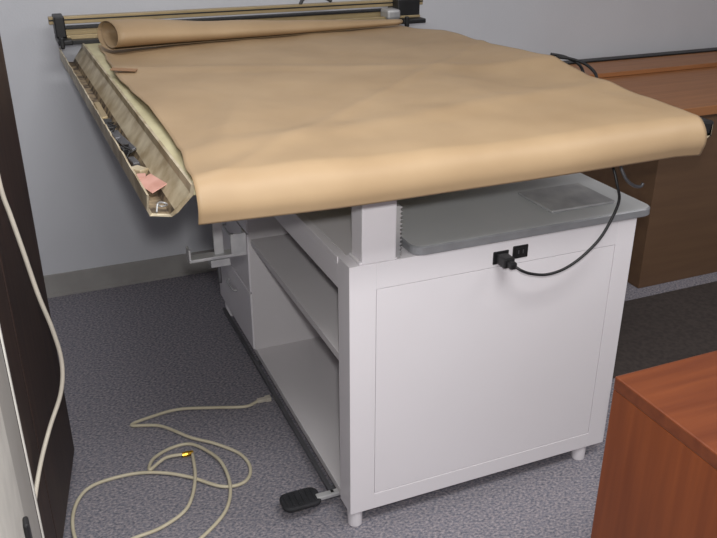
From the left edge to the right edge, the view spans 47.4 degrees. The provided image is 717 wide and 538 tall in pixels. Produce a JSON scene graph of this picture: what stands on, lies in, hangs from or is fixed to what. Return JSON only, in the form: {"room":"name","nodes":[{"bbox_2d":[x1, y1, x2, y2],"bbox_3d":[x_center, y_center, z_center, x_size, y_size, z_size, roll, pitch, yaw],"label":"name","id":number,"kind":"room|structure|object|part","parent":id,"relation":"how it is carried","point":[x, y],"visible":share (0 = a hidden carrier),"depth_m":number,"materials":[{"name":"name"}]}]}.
{"room":"office","nodes":[
{"label":"office","id":0,"kind":"room"},
{"bbox_2d":[0,0,716,275],"bbox_3d":[0.115,-1.381,3.466,6.100,2.700,0.100,-10,27,-21],"label":"wall","id":1,"kind":"structure","parent":0,"point":[87,213],"depth_m":3.40,"materials":[{"name":"white paint"}]},
{"bbox_2d":[44,249,216,297],"bbox_3d":[0.138,-0.179,3.963,6.100,0.100,0.015,-10,27,-21],"label":"baseboard","id":2,"kind":"structure","parent":1,"relation":"attached to","point":[117,275],"depth_m":3.52,"materials":[{"name":"plastic"}]},
{"bbox_2d":[48,270,716,537],"bbox_3d":[1.092,0.864,1.944,6.100,0.100,5.140,-10,27,-21],"label":"floor","id":3,"kind":"structure","parent":0,"point":[131,353],"depth_m":2.47,"materials":[{"name":"carpet"}]},
{"bbox_2d":[0,326,44,537],"bbox_3d":[-0.593,0.553,0.997,0.428,1.260,0.802,-10,27,-21],"label":"cabinet","id":4,"kind":"object","parent":3,"relation":"on","point":[20,517],"visible":1,"depth_m":1.13,"materials":[{"name":"white metal"}]},
{"bbox_3d":[-0.345,0.579,0.941,0.005,1.200,0.475,-10,27,-21],"label":"door","id":5,"kind":"part","parent":4,"relation":"part of","materials":[{"name":"paint"}]},
{"bbox_3d":[-0.414,0.331,1.024,0.007,0.040,0.020,-10,27,-21],"label":"handle","id":6,"kind":"part","parent":4,"relation":"part of","materials":[{"name":"black plastic"}]},
{"bbox_2d":[0,36,73,537],"bbox_3d":[-0.949,-0.131,1.584,0.431,2.010,0.908,-6,25,-12],"label":"tall cabinet","id":7,"kind":"object","parent":3,"relation":"on","point":[31,351],"visible":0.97,"depth_m":1.93,"materials":[{"name":"brown wood"}]},
{"bbox_3d":[-0.696,-0.065,1.429,0.014,1.920,0.440,-6,25,-12],"label":"door","id":8,"kind":"part","parent":7,"relation":"part of","materials":[{"name":"brown wood"}]},
{"bbox_2d":[0,176,64,497],"bbox_3d":[-0.687,-0.035,1.501,0.075,1.895,0.422,-2,25,-4],"label":"hanging cable","id":9,"kind":"object","parent":7,"relation":"hanging from","point":[2,193],"visible":0.88,"depth_m":1.78,"materials":[{"name":"white plastic"}]},
{"bbox_2d":[71,395,271,537],"bbox_3d":[-0.545,0.582,2.415,0.469,0.015,0.761,1,25,3],"label":"cable","id":10,"kind":"object","parent":3,"relation":"on","point":[267,398],"visible":1,"depth_m":2.47,"materials":[{"name":"beige plastic"}]},
{"bbox_2d":[131,442,231,537],"bbox_3d":[-0.501,0.643,2.275,0.294,0.021,0.515,4,25,9],"label":"coaxial cable","id":11,"kind":"object","parent":3,"relation":"on","point":[186,453],"visible":1,"depth_m":2.36,"materials":[{"name":"beige plastic"}]},
{"bbox_3d":[-0.536,0.656,2.251,0.132,0.018,0.472,10,27,21],"label":"cord","id":12,"kind":"part","parent":11,"relation":"part of","materials":[{"name":"beige plastic"}]},
{"bbox_2d":[48,0,713,526],"bbox_3d":[-0.083,-0.178,2.679,1.490,1.177,1.825,-10,27,-21],"label":"table","id":13,"kind":"object","parent":3,"relation":"on","point":[405,374],"depth_m":2.16,"materials":[{"name":"white laminate"}]},
{"bbox_2d":[94,102,107,118],"bbox_3d":[-0.708,-0.434,2.244,0.016,0.010,0.180,-10,27,-21],"label":"ruler","id":14,"kind":"object","parent":13,"relation":"on","point":[98,106],"visible":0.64,"depth_m":2.23,"materials":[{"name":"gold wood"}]},
{"bbox_2d":[103,118,113,130],"bbox_3d":[-0.639,-0.367,2.091,0.022,0.016,0.090,-9,26,-18],"label":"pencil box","id":15,"kind":"object","parent":13,"relation":"on","point":[110,127],"visible":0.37,"depth_m":2.08,"materials":[{"name":"black plastic"}]},
{"bbox_2d":[107,122,116,132],"bbox_3d":[-0.614,-0.357,2.039,0.021,0.018,0.108,-9,26,-19],"label":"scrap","id":16,"kind":"object","parent":13,"relation":"on","point":[110,123],"visible":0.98,"depth_m":2.04,"materials":[{"name":"black plastic"}]},
{"bbox_2d":[110,130,120,143],"bbox_3d":[-0.590,-0.322,1.992,0.022,0.018,0.070,-11,27,-23],"label":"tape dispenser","id":17,"kind":"object","parent":13,"relation":"on","point":[116,134],"visible":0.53,"depth_m":1.98,"materials":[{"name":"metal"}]},
{"bbox_2d":[119,146,131,154],"bbox_3d":[-0.542,-0.275,1.893,0.022,0.016,0.030,-19,31,-36],"label":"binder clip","id":18,"kind":"object","parent":13,"relation":"on","point":[123,149],"visible":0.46,"depth_m":1.88,"materials":[{"name":"black metal"}]},
{"bbox_2d":[121,144,131,157],"bbox_3d":[-0.526,-0.273,1.856,0.021,0.018,0.108,-9,26,-19],"label":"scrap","id":19,"kind":"object","parent":13,"relation":"on","point":[122,145],"visible":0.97,"depth_m":1.85,"materials":[{"name":"black plastic"}]},
{"bbox_2d":[117,134,136,152],"bbox_3d":[-0.550,-0.296,1.927,0.018,0.013,0.130,-13,28,-27],"label":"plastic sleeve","id":20,"kind":"object","parent":13,"relation":"on","point":[122,140],"visible":0.78,"depth_m":1.92,"materials":[{"name":"plastic"}]},
{"bbox_3d":[-0.498,-0.236,1.811,0.016,0.014,0.050,-13,28,-26],"label":"marker cap","id":21,"kind":"part","parent":13,"relation":"part of","materials":[{"name":"grey plastic"}]},
{"bbox_2d":[132,165,148,174],"bbox_3d":[-0.472,-0.211,1.757,0.040,0.014,0.024,19,31,35],"label":"paper wad","id":22,"kind":"object","parent":13,"relation":"on","point":[138,169],"visible":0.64,"depth_m":1.75,"materials":[{"name":"paper"}]},
{"bbox_2d":[137,173,145,179],"bbox_3d":[-0.458,-0.192,1.719,0.020,0.010,0.035,-5,25,-10],"label":"eraser","id":23,"kind":"object","parent":13,"relation":"on","point":[140,175],"visible":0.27,"depth_m":1.72,"materials":[{"name":"pink rubber"}]},
{"bbox_2d":[140,174,166,192],"bbox_3d":[-0.418,-0.173,1.650,0.034,0.014,0.080,-18,30,-33],"label":"paper","id":24,"kind":"object","parent":13,"relation":"on","point":[151,183],"visible":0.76,"depth_m":1.65,"materials":[{"name":"paper"}]},
{"bbox_3d":[-0.471,-0.142,2.931,0.019,0.008,0.108,-10,27,-21],"label":"handle","id":25,"kind":"part","parent":13,"relation":"part of","materials":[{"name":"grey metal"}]},
{"bbox_3d":[-0.514,0.158,3.288,0.042,0.055,0.042,-10,27,-21],"label":"leg","id":26,"kind":"part","parent":13,"relation":"part of","materials":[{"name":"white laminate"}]},
{"bbox_3d":[-0.471,0.059,3.024,0.019,0.008,0.108,-10,27,-21],"label":"handle","id":27,"kind":"part","parent":13,"relation":"part of","materials":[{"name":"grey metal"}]},
{"bbox_3d":[-0.404,-0.965,3.157,1.490,0.083,0.142,-10,27,-21],"label":"straightedge rail","id":28,"kind":"part","parent":13,"relation":"part of","materials":[{"name":"gold metal"}]},
{"bbox_3d":[-0.269,-0.141,3.024,0.422,0.212,0.475,-10,27,-21],"label":"drawer","id":29,"kind":"part","parent":13,"relation":"part of","materials":[{"name":"white laminate"}]},
{"bbox_3d":[-0.269,0.060,3.117,0.422,0.216,0.475,-10,27,-21],"label":"drawer","id":30,"kind":"part","parent":13,"relation":"part of","materials":[{"name":"white laminate"}]},
{"bbox_3d":[-0.269,-0.348,2.928,0.422,0.228,0.475,-10,27,-21],"label":"drawer","id":31,"kind":"part","parent":13,"relation":"part of","materials":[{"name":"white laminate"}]},
{"bbox_2d":[251,234,338,359],"bbox_3d":[0.011,0.032,2.460,0.460,0.022,0.816,-10,27,-21],"label":"shelf","id":32,"kind":"object","parent":13,"relation":"attached to","point":[314,293],"depth_m":2.43,"materials":[{"name":"white wood"}]},
{"bbox_3d":[-0.291,-0.244,2.479,0.022,0.083,1.297,-10,27,-21],"label":"long rail","id":33,"kind":"part","parent":13,"relation":"part of","materials":[{"name":"white laminate"}]},
{"bbox_3d":[-0.076,0.616,2.239,0.085,0.013,0.020,-10,27,-21],"label":"pedal arm","id":34,"kind":"part","parent":13,"relation":"part of","materials":[{"name":"grey metal"}]},
{"bbox_3d":[-0.010,0.661,2.199,0.042,0.055,0.042,-10,27,-21],"label":"leg","id":35,"kind":"part","parent":13,"relation":"part of","materials":[{"name":"white laminate"}]},
{"bbox_2d":[98,25,706,224],"bbox_3d":[-0.026,-0.537,2.380,1.258,0.118,1.622,-10,27,-21],"label":"kraft paper cover","id":36,"kind":"object","parent":13,"relation":"on","point":[303,123],"visible":0.95,"depth_m":1.90,"materials":[{"name":"brown paper"}]},
{"bbox_2d":[110,67,136,71],"bbox_3d":[-0.677,-0.576,2.357,0.073,0.006,0.035,-1,25,-2],"label":"scrap","id":37,"kind":"object","parent":36,"relation":"on","point":[112,68],"visible":1,"depth_m":2.35,"materials":[{"name":"brown paper"}]},
{"bbox_2d":[97,19,402,49],"bbox_3d":[-0.329,-0.875,2.918,1.150,0.092,0.182,-13,28,-25],"label":"paper roll","id":38,"kind":"object","parent":36,"relation":"on","point":[122,33],"visible":1,"depth_m":2.78,"materials":[{"name":"brown paper"}]},
{"bbox_3d":[0.341,0.244,2.181,0.816,0.718,0.072,-10,27,-21],"label":"frame","id":39,"kind":"part","parent":13,"relation":"part of","materials":[{"name":"white laminate"}]},
{"bbox_3d":[0.353,0.260,2.169,0.686,0.600,0.029,-10,27,-21],"label":"panel","id":40,"kind":"part","parent":13,"relation":"part of","materials":[{"name":"white laminate"}]},
{"bbox_2d":[492,250,508,264],"bbox_3d":[0.350,-0.030,2.017,0.044,0.034,0.010,-10,27,-21],"label":"power socket","id":41,"kind":"object","parent":13,"relation":"attached to","point":[494,252],"depth_m":2.01,"materials":[{"name":"plastic"}]},
{"bbox_2d":[512,244,527,258],"bbox_3d":[0.402,-0.044,2.034,0.044,0.034,0.010,-10,27,-21],"label":"power socket","id":42,"kind":"object","parent":13,"relation":"attached to","point":[519,251],"depth_m":2.03,"materials":[{"name":"plastic"}]},
{"bbox_2d":[397,173,649,254],"bbox_3d":[0.330,-0.219,2.296,0.705,0.023,0.644,-10,27,-21],"label":"countertop","id":43,"kind":"structure","parent":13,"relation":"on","point":[432,224],"depth_m":2.09,"materials":[{"name":"grey laminate"}]},
{"bbox_2d":[518,183,614,212],"bbox_3d":[0.558,-0.193,2.201,0.200,0.008,0.160,-10,27,-21],"label":"metal plate","id":44,"kind":"object","parent":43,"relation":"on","point":[574,196],"visible":1,"depth_m":2.19,"materials":[{"name":"grey metal"}]},
{"bbox_2d":[497,167,620,275],"bbox_3d":[0.483,-0.144,2.005,0.304,0.296,0.111,-10,27,-21],"label":"power cord","id":45,"kind":"object","parent":13,"relation":"attached to","point":[505,260],"visible":0.91,"depth_m":2.00,"materials":[{"name":"black plastic"}]},
{"bbox_2d":[550,53,597,77],"bbox_3d":[0.650,-0.594,2.435,0.051,0.069,0.217,-13,28,-25],"label":"cord","id":46,"kind":"object","parent":13,"relation":"on","point":[560,56],"visible":0.6,"depth_m":2.44,"materials":[{"name":"black plastic"}]},
{"bbox_3d":[0.661,0.543,2.455,0.042,0.055,0.042,-10,27,-21],"label":"leg","id":47,"kind":"part","parent":13,"relation":"part of","materials":[{"name":"white laminate"}]},
{"bbox_2d":[563,47,716,287],"bbox_3d":[1.923,-0.602,4.036,1.980,0.808,0.890,-10,27,-21],"label":"desk","id":48,"kind":"object","parent":3,"relation":"on","point":[677,240],"visible":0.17,"depth_m":3.49,"materials":[{"name":"brown wood"}]},
{"bbox_2d":[600,67,716,115],"bbox_3d":[1.923,-0.925,3.886,1.980,0.036,0.890,-10,27,-21],"label":"countertop","id":49,"kind":"structure","parent":48,"relation":"on","point":[694,91],"depth_m":3.55,"materials":[{"name":"brown wood"}]},
{"bbox_2d":[591,351,716,537],"bbox_3d":[1.033,0.650,1.406,0.818,0.740,0.950,-10,27,-21],"label":"wooden desk","id":50,"kind":"object","parent":3,"relation":"on","point":[658,476],"visible":1,"depth_m":1.46,"materials":[{"name":"brown wood"}]},
{"bbox_2d":[612,281,716,378],"bbox_3d":[1.553,0.161,3.339,2.040,0.005,0.460,-10,27,-21],"label":"floor mat","id":51,"kind":"object","parent":3,"relation":"on","point":[671,326],"visible":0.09,"depth_m":3.19,"materials":[{"name":"grey carpet"}]}
]}

